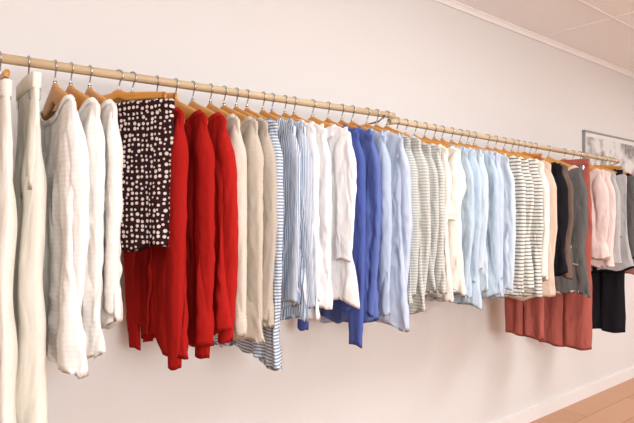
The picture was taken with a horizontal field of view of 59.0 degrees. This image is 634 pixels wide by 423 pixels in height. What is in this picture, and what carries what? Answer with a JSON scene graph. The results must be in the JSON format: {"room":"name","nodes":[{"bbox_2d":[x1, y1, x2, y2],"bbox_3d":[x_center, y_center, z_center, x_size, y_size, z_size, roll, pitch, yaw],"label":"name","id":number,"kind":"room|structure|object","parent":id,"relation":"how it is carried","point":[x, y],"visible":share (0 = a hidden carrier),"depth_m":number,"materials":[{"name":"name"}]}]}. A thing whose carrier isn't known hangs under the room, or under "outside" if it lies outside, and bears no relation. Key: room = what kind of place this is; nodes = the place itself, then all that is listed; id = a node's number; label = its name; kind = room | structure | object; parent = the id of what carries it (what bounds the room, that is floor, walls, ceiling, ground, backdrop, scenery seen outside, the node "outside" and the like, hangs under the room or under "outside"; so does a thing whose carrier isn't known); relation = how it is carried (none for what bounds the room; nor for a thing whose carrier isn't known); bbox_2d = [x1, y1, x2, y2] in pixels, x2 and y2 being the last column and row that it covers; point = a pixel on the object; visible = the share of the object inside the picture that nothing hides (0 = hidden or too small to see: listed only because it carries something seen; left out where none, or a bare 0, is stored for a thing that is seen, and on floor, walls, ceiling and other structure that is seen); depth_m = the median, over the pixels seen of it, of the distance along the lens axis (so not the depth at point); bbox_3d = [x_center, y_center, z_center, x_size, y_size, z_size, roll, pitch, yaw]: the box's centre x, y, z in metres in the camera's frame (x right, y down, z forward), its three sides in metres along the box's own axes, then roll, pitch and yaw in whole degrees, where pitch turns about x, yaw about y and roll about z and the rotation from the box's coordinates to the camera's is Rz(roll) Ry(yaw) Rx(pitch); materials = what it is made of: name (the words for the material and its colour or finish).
{"room":"shop","nodes":[
{"label":"shop","id":0,"kind":"room"},
{"bbox_2d":[0,0,633,422],"bbox_3d":[0.323,0.077,2.760,10.000,2.430,0.120,1,-1,-39],"label":"wall","id":1,"kind":"structure","parent":0,"point":[431,62],"depth_m":2.53,"materials":[{"name":"white paint"}]},
{"bbox_2d":[2,53,619,165],"bbox_3d":[-0.050,-0.358,2.195,5.100,0.112,0.289,1,-1,-39],"label":"rail","id":2,"kind":"object","parent":1,"relation":"attached to","point":[6,58],"visible":0.84,"depth_m":1.88,"materials":[{"name":"brown wood"}]},
{"bbox_2d":[0,51,9,79],"bbox_3d":[-0.802,-0.340,1.417,0.024,0.133,0.285,1,-1,-35],"label":"hanger","id":3,"kind":"object","parent":2,"relation":"hanging from","point":[6,73],"visible":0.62,"depth_m":1.31,"materials":[{"name":"brown wood"}]},
{"bbox_2d":[0,78,17,422],"bbox_3d":[-0.803,0.248,1.406,0.081,1.109,0.328,1,-1,-35],"label":"trousers","id":4,"kind":"object","parent":3,"relation":"hanging from","point":[8,209],"visible":1,"depth_m":1.29,"materials":[{"name":"fabric"}]},
{"bbox_2d":[17,55,40,110],"bbox_3d":[-0.752,-0.340,1.458,0.024,0.133,0.218,1,-1,-37],"label":"hanger","id":5,"kind":"object","parent":2,"relation":"hanging from","point":[29,90],"visible":0.24,"depth_m":1.45,"materials":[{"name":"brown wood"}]},
{"bbox_2d":[13,71,47,422],"bbox_3d":[-0.756,0.212,1.446,0.086,1.109,0.253,1,-1,-37],"label":"trousers","id":6,"kind":"object","parent":5,"relation":"hanging from","point":[30,180],"visible":0.89,"depth_m":1.36,"materials":[{"name":"fabric"}]},
{"bbox_2d":[41,59,76,120],"bbox_3d":[-0.701,-0.323,1.500,0.018,0.169,0.336,1,-1,-39],"label":"wooden hanger","id":7,"kind":"object","parent":2,"relation":"hanging from","point":[56,93],"visible":0.67,"depth_m":1.50,"materials":[{"name":"brown wood"}]},
{"bbox_2d":[40,94,90,378],"bbox_3d":[-0.701,0.053,1.494,0.074,0.688,0.441,1,-1,-39],"label":"sweater","id":8,"kind":"object","parent":7,"relation":"hanging from","point":[65,153],"visible":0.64,"depth_m":1.36,"materials":[{"name":"fabric"}]},
{"bbox_2d":[53,62,100,114],"bbox_3d":[-0.670,-0.323,1.525,0.336,0.169,0.018,-1,-1,45],"label":"wooden hanger","id":9,"kind":"object","parent":2,"relation":"hanging from","point":[80,97],"visible":0.44,"depth_m":1.49,"materials":[{"name":"brown wood"}]},
{"bbox_2d":[77,97,105,358],"bbox_3d":[-0.669,0.059,1.520,0.069,0.700,0.403,1,-1,-42],"label":"sweater","id":10,"kind":"object","parent":9,"relation":"hanging from","point":[89,111],"visible":0.37,"depth_m":1.39,"materials":[{"name":"fabric"}]},
{"bbox_2d":[85,65,117,114],"bbox_3d":[-0.631,-0.323,1.557,0.018,0.169,0.336,1,-1,-43],"label":"wooden hanger","id":11,"kind":"object","parent":2,"relation":"hanging from","point":[90,92],"visible":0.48,"depth_m":1.53,"materials":[{"name":"brown wood"}]},
{"bbox_2d":[100,99,122,328],"bbox_3d":[-0.631,0.047,1.552,0.405,0.676,0.066,-1,-1,45],"label":"sweater","id":12,"kind":"object","parent":11,"relation":"hanging from","point":[112,305],"visible":0.32,"depth_m":1.41,"materials":[{"name":"fabric"}]},
{"bbox_2d":[102,69,165,111],"bbox_3d":[-0.570,-0.342,1.607,0.320,0.133,0.024,0,-1,21],"label":"hanger","id":13,"kind":"object","parent":2,"relation":"hanging from","point":[117,94],"visible":0.6,"depth_m":1.58,"materials":[{"name":"brown wood"}]},
{"bbox_2d":[115,98,173,251],"bbox_3d":[-0.570,-0.098,1.604,0.416,0.424,0.058,0,-1,21],"label":"skirt","id":14,"kind":"object","parent":13,"relation":"hanging from","point":[147,136],"visible":0.34,"depth_m":1.56,"materials":[{"name":"fabric"}]},
{"bbox_2d":[114,71,177,102],"bbox_3d":[-0.539,-0.342,1.633,0.320,0.133,0.025,0,-1,25],"label":"hanger","id":15,"kind":"object","parent":2,"relation":"hanging from","point":[168,95],"visible":0.28,"depth_m":1.62,"materials":[{"name":"brown wood"}]},
{"bbox_2d":[155,75,184,122],"bbox_3d":[-0.480,-0.325,1.681,0.018,0.169,0.336,1,-1,-39],"label":"wooden hanger","id":16,"kind":"object","parent":2,"relation":"hanging from","point":[156,75],"visible":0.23,"depth_m":1.67,"materials":[{"name":"brown wood"}]},
{"bbox_2d":[123,107,188,370],"bbox_3d":[-0.483,0.073,1.672,0.066,0.731,0.405,1,-1,-39],"label":"sweater","id":17,"kind":"object","parent":16,"relation":"hanging from","point":[155,276],"visible":0.56,"depth_m":1.54,"materials":[{"name":"red fabric"}]},
{"bbox_2d":[141,110,214,358],"bbox_3d":[-0.434,0.068,1.712,0.070,0.723,0.409,1,-1,-43],"label":"sweater","id":18,"kind":"object","parent":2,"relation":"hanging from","point":[200,230],"visible":0.38,"depth_m":1.57,"materials":[{"name":"red fabric"}]},
{"bbox_2d":[174,78,207,120],"bbox_3d":[-0.434,-0.325,1.719,0.018,0.169,0.336,1,-1,-43],"label":"wooden hanger","id":19,"kind":"object","parent":2,"relation":"hanging from","point":[187,110],"visible":0.36,"depth_m":1.67,"materials":[{"name":"brown wood"}]},
{"bbox_2d":[188,81,226,126],"bbox_3d":[-0.389,-0.326,1.755,0.018,0.169,0.336,1,-1,-45],"label":"wooden hanger","id":20,"kind":"object","parent":2,"relation":"hanging from","point":[193,104],"visible":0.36,"depth_m":1.72,"materials":[{"name":"brown wood"}]},
{"bbox_2d":[208,112,237,343],"bbox_3d":[-0.389,0.048,1.750,0.405,0.683,0.079,-1,-1,41],"label":"sweater","id":21,"kind":"object","parent":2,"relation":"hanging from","point":[225,201],"visible":0.34,"depth_m":1.62,"materials":[{"name":"red fabric"}]},
{"bbox_2d":[206,83,240,127],"bbox_3d":[-0.341,-0.326,1.795,0.018,0.169,0.336,1,-1,-39],"label":"wooden hanger","id":22,"kind":"object","parent":2,"relation":"hanging from","point":[210,106],"visible":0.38,"depth_m":1.76,"materials":[{"name":"brown wood"}]},
{"bbox_2d":[214,113,246,338],"bbox_3d":[-0.342,0.053,1.789,0.064,0.694,0.407,1,-1,-39],"label":"sweater","id":23,"kind":"object","parent":22,"relation":"hanging from","point":[233,123],"visible":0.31,"depth_m":1.64,"materials":[{"name":"fabric"}]},
{"bbox_2d":[220,85,246,121],"bbox_3d":[-0.302,-0.327,1.827,0.018,0.169,0.336,1,-1,-44],"label":"wooden hanger","id":24,"kind":"object","parent":2,"relation":"hanging from","point":[224,107],"visible":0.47,"depth_m":1.79,"materials":[{"name":"brown wood"}]},
{"bbox_2d":[233,87,256,118],"bbox_3d":[-0.267,-0.327,1.856,0.018,0.169,0.336,1,-1,-41],"label":"wooden hanger","id":25,"kind":"object","parent":2,"relation":"hanging from","point":[236,108],"visible":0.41,"depth_m":1.83,"materials":[{"name":"brown wood"}]},
{"bbox_2d":[255,117,277,327],"bbox_3d":[-0.266,0.060,1.850,0.064,0.710,0.404,1,-1,-41],"label":"sweater","id":26,"kind":"object","parent":25,"relation":"hanging from","point":[270,222],"visible":0.21,"depth_m":1.70,"materials":[{"name":"beige fabric"}]},
{"bbox_2d":[233,116,264,342],"bbox_3d":[-0.305,0.067,1.819,0.073,0.722,0.408,1,-1,-44],"label":"sweater","id":27,"kind":"object","parent":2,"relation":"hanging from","point":[249,125],"visible":0.37,"depth_m":1.68,"materials":[{"name":"fabric"}]},
{"bbox_2d":[214,118,283,370],"bbox_3d":[-0.235,0.099,1.876,0.071,0.787,0.404,1,-1,-41],"label":"blouse","id":28,"kind":"object","parent":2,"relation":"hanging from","point":[269,353],"visible":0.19,"depth_m":1.73,"materials":[{"name":"fabric"}]},
{"bbox_2d":[244,89,266,119],"bbox_3d":[-0.234,-0.327,1.882,0.018,0.169,0.336,1,-1,-39],"label":"wooden hanger","id":29,"kind":"object","parent":2,"relation":"hanging from","point":[246,109],"visible":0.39,"depth_m":1.86,"materials":[{"name":"brown wood"}]},
{"bbox_2d":[259,91,278,120],"bbox_3d":[-0.185,-0.328,1.923,0.018,0.169,0.336,1,-1,-41],"label":"wooden hanger","id":30,"kind":"object","parent":2,"relation":"hanging from","point":[262,112],"visible":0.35,"depth_m":1.90,"materials":[{"name":"brown wood"}]},
{"bbox_2d":[275,117,301,308],"bbox_3d":[-0.186,0.034,1.917,0.066,0.710,0.408,1,-1,-41],"label":"striped shirt","id":31,"kind":"object","parent":30,"relation":"hanging from","point":[290,295],"visible":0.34,"depth_m":1.77,"materials":[{"name":"fabric"}]},
{"bbox_2d":[269,93,288,119],"bbox_3d":[-0.156,-0.328,1.947,0.018,0.169,0.336,1,-1,-42],"label":"wooden hanger","id":32,"kind":"object","parent":2,"relation":"hanging from","point":[272,112],"visible":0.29,"depth_m":1.93,"materials":[{"name":"brown wood"}]},
{"bbox_2d":[280,118,315,321],"bbox_3d":[-0.157,0.020,1.942,0.072,0.682,0.405,1,-1,-42],"label":"striped shirt","id":33,"kind":"object","parent":32,"relation":"hanging from","point":[306,281],"visible":0.3,"depth_m":1.80,"materials":[{"name":"fabric"}]},
{"bbox_2d":[281,95,299,121],"bbox_3d":[-0.113,-0.328,1.982,0.018,0.169,0.336,1,-1,-37],"label":"wooden hanger","id":34,"kind":"object","parent":2,"relation":"hanging from","point":[284,114],"visible":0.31,"depth_m":1.97,"materials":[{"name":"brown wood"}]},
{"bbox_2d":[291,96,309,122],"bbox_3d":[-0.082,-0.329,2.007,0.018,0.169,0.336,1,-1,-39],"label":"wooden hanger","id":35,"kind":"object","parent":2,"relation":"hanging from","point":[294,115],"visible":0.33,"depth_m":1.99,"materials":[{"name":"brown wood"}]},
{"bbox_2d":[298,119,320,320],"bbox_3d":[-0.114,0.018,1.976,0.070,0.680,0.408,1,-1,-37],"label":"shirt","id":36,"kind":"object","parent":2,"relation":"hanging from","point":[313,313],"visible":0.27,"depth_m":1.81,"materials":[{"name":"white fabric"}]},
{"bbox_2d":[308,99,331,127],"bbox_3d":[-0.017,-0.329,2.061,0.336,0.169,0.018,-1,-1,41],"label":"wooden hanger","id":37,"kind":"object","parent":2,"relation":"hanging from","point":[312,118],"visible":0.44,"depth_m":2.04,"materials":[{"name":"brown wood"}]},
{"bbox_2d":[308,121,332,309],"bbox_3d":[-0.083,0.002,2.002,0.067,0.648,0.406,1,-1,-41],"label":"shirt","id":38,"kind":"object","parent":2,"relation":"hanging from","point":[325,178],"visible":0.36,"depth_m":1.85,"materials":[{"name":"white fabric"}]},
{"bbox_2d":[297,125,365,347],"bbox_3d":[0.040,0.077,2.100,0.069,0.800,0.405,1,-1,-36],"label":"shirt","id":39,"kind":"object","parent":2,"relation":"hanging from","point":[355,315],"visible":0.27,"depth_m":1.95,"materials":[{"name":"blue fabric"}]},
{"bbox_2d":[324,101,342,126],"bbox_3d":[0.042,-0.330,2.109,0.018,0.169,0.336,1,-1,-36],"label":"wooden hanger","id":40,"kind":"object","parent":2,"relation":"hanging from","point":[328,120],"visible":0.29,"depth_m":2.09,"materials":[{"name":"brown wood"}]},
{"bbox_2d":[325,123,359,308],"bbox_3d":[-0.017,0.006,2.055,0.432,0.657,0.066,-1,-1,42],"label":"shirt","id":41,"kind":"object","parent":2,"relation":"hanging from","point":[339,140],"visible":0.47,"depth_m":1.94,"materials":[{"name":"white fabric"}]},
{"bbox_2d":[338,104,357,128],"bbox_3d":[0.096,-0.330,2.153,0.018,0.169,0.336,1,-1,-37],"label":"wooden hanger","id":42,"kind":"object","parent":2,"relation":"hanging from","point":[342,122],"visible":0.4,"depth_m":2.14,"materials":[{"name":"brown wood"}]},
{"bbox_2d":[319,126,380,323],"bbox_3d":[0.095,0.052,2.146,0.066,0.751,0.407,1,-1,-37],"label":"shirt","id":43,"kind":"object","parent":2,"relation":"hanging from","point":[373,168],"visible":0.3,"depth_m":2.00,"materials":[{"name":"blue fabric"}]},
{"bbox_2d":[320,128,391,322],"bbox_3d":[0.138,0.065,2.183,0.068,0.778,0.407,1,-1,-41],"label":"shirt","id":44,"kind":"object","parent":2,"relation":"hanging from","point":[384,266],"visible":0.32,"depth_m":2.03,"materials":[{"name":"blue fabric"}]},
{"bbox_2d":[349,105,368,129],"bbox_3d":[0.138,-0.331,2.188,0.018,0.169,0.336,1,-1,-40],"label":"wooden hanger","id":45,"kind":"object","parent":2,"relation":"hanging from","point":[352,122],"visible":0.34,"depth_m":2.17,"materials":[{"name":"brown wood"}]},
{"bbox_2d":[363,107,384,131],"bbox_3d":[0.200,-0.332,2.239,0.018,0.169,0.336,1,-1,-44],"label":"wooden hanger","id":46,"kind":"object","parent":2,"relation":"hanging from","point":[367,125],"visible":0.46,"depth_m":2.22,"materials":[{"name":"brown wood"}]},
{"bbox_2d":[374,109,396,133],"bbox_3d":[0.243,-0.332,2.274,0.018,0.169,0.336,1,-1,-40],"label":"wooden hanger","id":47,"kind":"object","parent":2,"relation":"hanging from","point":[376,123],"visible":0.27,"depth_m":2.26,"materials":[{"name":"brown wood"}]},
{"bbox_2d":[375,130,412,331],"bbox_3d":[0.200,0.063,2.233,0.405,0.776,0.069,-1,-1,43],"label":"shirt","id":48,"kind":"object","parent":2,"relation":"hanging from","point":[398,318],"visible":0.36,"depth_m":2.11,"materials":[{"name":"blue fabric"}]},
{"bbox_2d":[384,110,408,136],"bbox_3d":[0.289,-0.332,2.312,0.018,0.169,0.336,1,-1,-40],"label":"wooden hanger","id":49,"kind":"object","parent":2,"relation":"hanging from","point":[386,126],"visible":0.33,"depth_m":2.29,"materials":[{"name":"brown wood"}]},
{"bbox_2d":[400,134,419,304],"bbox_3d":[0.244,0.036,2.269,0.074,0.672,0.406,1,-1,-40],"label":"striped sweater","id":50,"kind":"object","parent":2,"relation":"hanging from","point":[415,239],"visible":0.18,"depth_m":2.12,"materials":[{"name":"fabric"}]},
{"bbox_2d":[408,135,430,314],"bbox_3d":[0.292,0.055,2.307,0.068,0.710,0.406,1,-1,-43],"label":"striped sweater","id":51,"kind":"object","parent":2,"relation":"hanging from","point":[415,143],"visible":0.23,"depth_m":2.17,"materials":[{"name":"fabric"}]},
{"bbox_2d":[414,120,436,144],"bbox_3d":[0.424,-0.310,2.422,0.018,0.169,0.336,1,-1,-38],"label":"wooden hanger","id":52,"kind":"object","parent":2,"relation":"hanging from","point":[415,135],"visible":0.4,"depth_m":2.39,"materials":[{"name":"brown wood"}]},
{"bbox_2d":[424,143,446,297],"bbox_3d":[0.377,0.060,2.380,0.067,0.678,0.408,1,-1,-43],"label":"striped sweater","id":53,"kind":"object","parent":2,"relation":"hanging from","point":[439,269],"visible":0.21,"depth_m":2.23,"materials":[{"name":"fabric"}]},
{"bbox_2d":[422,122,448,147],"bbox_3d":[0.474,-0.308,2.464,0.336,0.169,0.018,-1,-1,45],"label":"wooden hanger","id":54,"kind":"object","parent":2,"relation":"hanging from","point":[424,137],"visible":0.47,"depth_m":2.43,"materials":[{"name":"brown wood"}]},
{"bbox_2d":[425,144,453,301],"bbox_3d":[0.419,0.044,2.414,0.076,0.644,0.408,1,-1,-35],"label":"blouse","id":55,"kind":"object","parent":2,"relation":"hanging from","point":[448,297],"visible":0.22,"depth_m":2.26,"materials":[{"name":"white fabric"}]},
{"bbox_2d":[431,124,451,145],"bbox_3d":[0.525,-0.307,2.505,0.018,0.169,0.336,1,-1,-39],"label":"wooden hanger","id":56,"kind":"object","parent":2,"relation":"hanging from","point":[434,138],"visible":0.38,"depth_m":2.49,"materials":[{"name":"brown wood"}]},
{"bbox_2d":[425,144,474,299],"bbox_3d":[0.524,0.070,2.498,0.073,0.735,0.404,1,-1,-36],"label":"shirt","id":57,"kind":"object","parent":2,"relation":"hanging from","point":[467,207],"visible":0.25,"depth_m":2.35,"materials":[{"name":"blue fabric"}]},
{"bbox_2d":[426,145,481,309],"bbox_3d":[0.565,0.062,2.532,0.074,0.723,0.407,1,-1,-43],"label":"shirt","id":58,"kind":"object","parent":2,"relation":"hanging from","point":[476,300],"visible":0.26,"depth_m":2.39,"materials":[{"name":"blue fabric"}]},
{"bbox_2d":[447,146,466,295],"bbox_3d":[0.471,0.038,2.456,0.086,0.629,0.410,1,-1,-41],"label":"blouse","id":59,"kind":"object","parent":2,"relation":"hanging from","point":[459,186],"visible":0.32,"depth_m":2.33,"materials":[{"name":"white fabric"}]},
{"bbox_2d":[434,147,488,301],"bbox_3d":[0.620,0.062,2.578,0.071,0.720,0.405,1,-1,-37],"label":"shirt","id":60,"kind":"object","parent":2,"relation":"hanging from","point":[483,256],"visible":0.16,"depth_m":2.42,"materials":[{"name":"blue fabric"}]},
{"bbox_2d":[458,129,477,149],"bbox_3d":[0.672,-0.303,2.625,0.018,0.169,0.336,1,-1,-43],"label":"wooden hanger","id":61,"kind":"object","parent":2,"relation":"hanging from","point":[460,142],"visible":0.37,"depth_m":2.61,"materials":[{"name":"brown wood"}]},
{"bbox_2d":[429,148,500,302],"bbox_3d":[0.670,0.069,2.620,0.066,0.726,0.403,1,-1,-43],"label":"shirt","id":62,"kind":"object","parent":61,"relation":"hanging from","point":[493,229],"visible":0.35,"depth_m":2.48,"materials":[{"name":"blue fabric"}]},
{"bbox_2d":[465,130,484,150],"bbox_3d":[0.714,-0.302,2.660,0.018,0.169,0.336,1,-1,-38],"label":"wooden hanger","id":63,"kind":"object","parent":2,"relation":"hanging from","point":[467,144],"visible":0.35,"depth_m":2.65,"materials":[{"name":"brown wood"}]},
{"bbox_2d":[482,149,503,298],"bbox_3d":[0.713,0.052,2.655,0.067,0.693,0.407,1,-1,-38],"label":"shirt","id":64,"kind":"object","parent":63,"relation":"hanging from","point":[497,158],"visible":0.19,"depth_m":2.49,"materials":[{"name":"blue fabric"}]},
{"bbox_2d":[472,131,489,151],"bbox_3d":[0.757,-0.301,2.695,0.018,0.169,0.336,1,-1,-44],"label":"wooden hanger","id":65,"kind":"object","parent":2,"relation":"hanging from","point":[474,145],"visible":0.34,"depth_m":2.68,"materials":[{"name":"brown wood"}]},
{"bbox_2d":[489,150,515,292],"bbox_3d":[0.758,0.072,2.692,0.406,0.726,0.083,-1,-1,41],"label":"shirt","id":66,"kind":"object","parent":65,"relation":"hanging from","point":[509,229],"visible":0.26,"depth_m":2.56,"materials":[{"name":"blue fabric"}]},
{"bbox_2d":[484,134,509,156],"bbox_3d":[0.842,-0.298,2.765,0.018,0.169,0.336,1,-1,-42],"label":"wooden hanger","id":67,"kind":"object","parent":2,"relation":"hanging from","point":[486,147],"visible":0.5,"depth_m":2.75,"materials":[{"name":"brown wood"}]},
{"bbox_2d":[503,155,525,296],"bbox_3d":[0.841,0.076,2.761,0.072,0.684,0.406,1,-1,-45],"label":"striped shirt","id":68,"kind":"object","parent":67,"relation":"hanging from","point":[514,162],"visible":0.3,"depth_m":2.61,"materials":[{"name":"fabric"}]},
{"bbox_2d":[494,135,516,156],"bbox_3d":[0.896,-0.297,2.809,0.018,0.169,0.336,1,-1,-39],"label":"wooden hanger","id":69,"kind":"object","parent":2,"relation":"hanging from","point":[495,147],"visible":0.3,"depth_m":2.79,"materials":[{"name":"brown wood"}]},
{"bbox_2d":[518,157,533,290],"bbox_3d":[0.896,0.059,2.805,0.075,0.648,0.408,1,-1,-36],"label":"striped shirt","id":70,"kind":"object","parent":69,"relation":"hanging from","point":[528,280],"visible":0.19,"depth_m":2.66,"materials":[{"name":"fabric"}]},
{"bbox_2d":[501,137,526,158],"bbox_3d":[0.954,-0.295,2.857,0.018,0.169,0.336,1,-1,-43],"label":"wooden hanger","id":71,"kind":"object","parent":2,"relation":"hanging from","point":[504,150],"visible":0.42,"depth_m":2.83,"materials":[{"name":"brown wood"}]},
{"bbox_2d":[513,158,543,297],"bbox_3d":[0.952,0.083,2.850,0.068,0.692,0.408,1,-1,-43],"label":"striped shirt","id":72,"kind":"object","parent":71,"relation":"hanging from","point":[536,233],"visible":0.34,"depth_m":2.71,"materials":[{"name":"fabric"}]},
{"bbox_2d":[510,139,533,159],"bbox_3d":[1.012,-0.294,2.904,0.018,0.169,0.336,1,-1,-38],"label":"wooden hanger","id":73,"kind":"object","parent":2,"relation":"hanging from","point":[511,151],"visible":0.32,"depth_m":2.88,"materials":[{"name":"brown wood"}]},
{"bbox_2d":[535,159,549,281],"bbox_3d":[1.011,0.077,2.900,0.068,0.678,0.403,1,-1,-36],"label":"blouse","id":74,"kind":"object","parent":73,"relation":"hanging from","point":[546,197],"visible":0.21,"depth_m":2.74,"materials":[{"name":"white fabric"}]},
{"bbox_2d":[516,140,540,160],"bbox_3d":[1.054,-0.292,2.939,0.018,0.169,0.336,1,-1,-42],"label":"wooden hanger","id":75,"kind":"object","parent":2,"relation":"hanging from","point":[518,152],"visible":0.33,"depth_m":2.92,"materials":[{"name":"brown wood"}]},
{"bbox_2d":[504,160,556,300],"bbox_3d":[1.055,0.102,2.934,0.065,0.725,0.406,1,-1,-42],"label":"blouse","id":76,"kind":"object","parent":75,"relation":"hanging from","point":[548,287],"visible":0.23,"depth_m":2.79,"materials":[{"name":"beige fabric"}]},
{"bbox_2d":[522,141,541,157],"bbox_3d":[1.100,-0.309,2.977,0.024,0.133,0.200,1,-1,-39],"label":"hanger","id":77,"kind":"object","parent":2,"relation":"hanging from","point":[536,155],"visible":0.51,"depth_m":2.94,"materials":[{"name":"brown wood"}]},
{"bbox_2d":[504,158,543,339],"bbox_3d":[1.104,0.193,2.972,0.082,0.939,0.233,1,-1,-39],"label":"trousers","id":78,"kind":"object","parent":77,"relation":"hanging from","point":[525,318],"visible":0.16,"depth_m":2.94,"materials":[{"name":"red fabric"}]},
{"bbox_2d":[546,145,571,167],"bbox_3d":[1.298,-0.286,3.139,0.336,0.169,0.018,-1,-1,40],"label":"wooden hanger","id":79,"kind":"object","parent":2,"relation":"hanging from","point":[548,157],"visible":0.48,"depth_m":3.11,"materials":[{"name":"brown wood"}]},
{"bbox_2d":[554,165,590,297],"bbox_3d":[1.296,0.107,3.129,0.425,0.722,0.069,-1,-1,40],"label":"jacket","id":80,"kind":"object","parent":79,"relation":"hanging from","point":[580,282],"visible":0.25,"depth_m":3.02,"materials":[{"name":"fabric"}]},
{"bbox_2d":[561,148,583,169],"bbox_3d":[1.433,-0.300,3.249,0.266,0.133,0.024,-1,-1,45],"label":"hanger","id":81,"kind":"object","parent":2,"relation":"hanging from","point":[582,167],"visible":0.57,"depth_m":3.24,"materials":[{"name":"brown wood"}]},
{"bbox_2d":[539,158,591,350],"bbox_3d":[1.434,0.242,3.243,0.307,1.079,0.082,-1,-1,45],"label":"trousers","id":82,"kind":"object","parent":81,"relation":"hanging from","point":[567,317],"visible":0.27,"depth_m":3.18,"materials":[{"name":"red fabric"}]},
{"bbox_2d":[593,154,616,172],"bbox_3d":[1.742,-0.274,3.503,0.336,0.169,0.018,-1,-1,45],"label":"wooden hanger","id":83,"kind":"object","parent":2,"relation":"hanging from","point":[595,164],"visible":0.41,"depth_m":3.48,"materials":[{"name":"brown wood"}]},
{"bbox_2d":[591,172,633,273],"bbox_3d":[1.740,0.098,3.495,0.432,0.679,0.068,-1,-1,45],"label":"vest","id":84,"kind":"object","parent":83,"relation":"hanging from","point":[621,179],"visible":0.31,"depth_m":3.38,"materials":[{"name":"fabric"}]},
{"bbox_2d":[599,155,621,169],"bbox_3d":[1.800,-0.290,3.550,0.024,0.133,0.247,1,-1,-39],"label":"hanger","id":85,"kind":"object","parent":2,"relation":"hanging from","point":[601,165],"visible":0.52,"depth_m":3.49,"materials":[{"name":"brown wood"}]},
{"bbox_2d":[591,170,625,332],"bbox_3d":[1.799,0.247,3.542,0.082,1.009,0.283,1,-1,-39],"label":"trousers","id":86,"kind":"object","parent":85,"relation":"hanging from","point":[608,288],"visible":0.28,"depth_m":3.48,"materials":[{"name":"black fabric"}]},
{"label":"wooden hanger","id":87,"kind":"object","parent":2,"relation":"hanging from","visible":0},
{"bbox_2d":[590,168,609,259],"bbox_3d":[1.513,0.052,3.310,0.070,0.600,0.408,1,-1,-42],"label":"blouse","id":88,"kind":"object","parent":87,"relation":"hanging from","point":[599,192],"visible":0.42,"depth_m":3.18,"materials":[{"name":"pink fabric"}]},
{"label":"wooden hanger","id":89,"kind":"object","parent":2,"relation":"hanging from","visible":0},
{"bbox_2d":[591,169,615,267],"bbox_3d":[1.580,0.041,3.366,0.070,0.573,0.402,1,-1,-41],"label":"blouse","id":90,"kind":"object","parent":89,"relation":"hanging from","point":[609,262],"visible":0.19,"depth_m":3.22,"materials":[{"name":"pink fabric"}]},
{"label":"wooden hanger","id":91,"kind":"object","parent":2,"relation":"hanging from","visible":0},
{"bbox_2d":[421,141,438,294],"bbox_3d":[0.337,0.044,2.345,0.068,0.648,0.408,1,-1,-40],"label":"striped sweater","id":92,"kind":"object","parent":91,"relation":"hanging from","point":[433,174],"visible":0.16,"depth_m":2.20,"materials":[{"name":"fabric"}]},
{"bbox_2d":[433,0,633,77],"bbox_3d":[0.370,-1.123,2.720,10.000,0.029,0.027,1,-1,-39],"label":"trim","id":93,"kind":"structure","parent":1,"relation":"attached to","point":[454,4],"depth_m":3.50,"materials":[{"name":"white"}]},
{"bbox_2d":[493,366,633,422],"bbox_3d":[0.365,1.251,2.690,10.000,0.080,0.014,1,-1,-39],"label":"baseboard","id":94,"kind":"structure","parent":1,"relation":"attached to","point":[543,409],"depth_m":3.77,"materials":[{"name":"white paint"}]},
{"bbox_2d":[582,130,633,173],"bbox_3d":[2.269,-0.265,4.271,0.996,0.616,0.020,1,-1,-39],"label":"framed photograph","id":95,"kind":"object","parent":1,"relation":"attached to","point":[622,149],"visible":0.4,"depth_m":4.21,"materials":[{"name":"white"}]},
{"bbox_2d":[455,0,633,71],"bbox_3d":[1.946,-1.218,0.800,10.240,0.100,5.240,1,-1,-39],"label":"ceiling","id":96,"kind":"structure","parent":0,"point":[610,41],"depth_m":3.31,"materials":[{"name":"white paint"}]},
{"bbox_2d":[544,0,633,68],"bbox_3d":[1.946,-1.166,0.799,10.000,0.004,5.000,1,-1,-39],"label":"grid","id":97,"kind":"object","parent":96,"relation":"attached to","point":[610,17],"depth_m":3.29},
{"bbox_2d":[530,378,633,422],"bbox_3d":[1.946,1.312,0.761,10.240,0.100,5.240,1,-1,-39],"label":"floor","id":98,"kind":"structure","parent":0,"point":[615,404],"depth_m":3.69,"materials":[{"name":"laminate"}]},
{"bbox_3d":[1.190,-0.289,3.050,0.018,0.169,0.336,1,-1,-42],"label":"wooden hanger","id":99,"kind":"object","parent":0,"visible":0},
{"bbox_2d":[558,162,573,279],"bbox_3d":[1.190,0.049,3.043,0.067,0.612,0.405,1,-1,-42],"label":"blouse","id":100,"kind":"object","parent":99,"relation":"hanging from","point":[567,248],"visible":0.2,"depth_m":2.90,"materials":[{"name":"brown fabric"}]},
{"label":"wooden hanger","id":101,"kind":"object","parent":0,"visible":0},
{"bbox_2d":[625,173,633,262],"bbox_3d":[1.847,0.067,3.583,0.064,0.611,0.403,1,-1,-42],"label":"sweater","id":102,"kind":"object","parent":101,"relation":"hanging from","point":[630,178],"visible":0.23,"depth_m":3.45,"materials":[{"name":"fabric"}]},
{"bbox_3d":[1.638,-0.276,3.418,0.018,0.169,0.336,1,-1,-39],"label":"wooden hanger","id":103,"kind":"object","parent":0,"visible":0},
{"bbox_2d":[606,170,621,263],"bbox_3d":[1.638,0.066,3.413,0.067,0.620,0.405,1,-1,-39],"label":"sweater","id":104,"kind":"object","parent":103,"relation":"hanging from","point":[616,249],"visible":0.16,"depth_m":3.26,"materials":[{"name":"fabric"}]},
{"label":"wooden hanger","id":105,"kind":"object","parent":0,"visible":0},
{"bbox_2d":[551,162,568,276],"bbox_3d":[1.147,0.044,3.009,0.064,0.603,0.403,1,-1,-40],"label":"blouse","id":106,"kind":"object","parent":105,"relation":"hanging from","point":[560,265],"visible":0.29,"depth_m":2.87,"materials":[{"name":"black fabric"}]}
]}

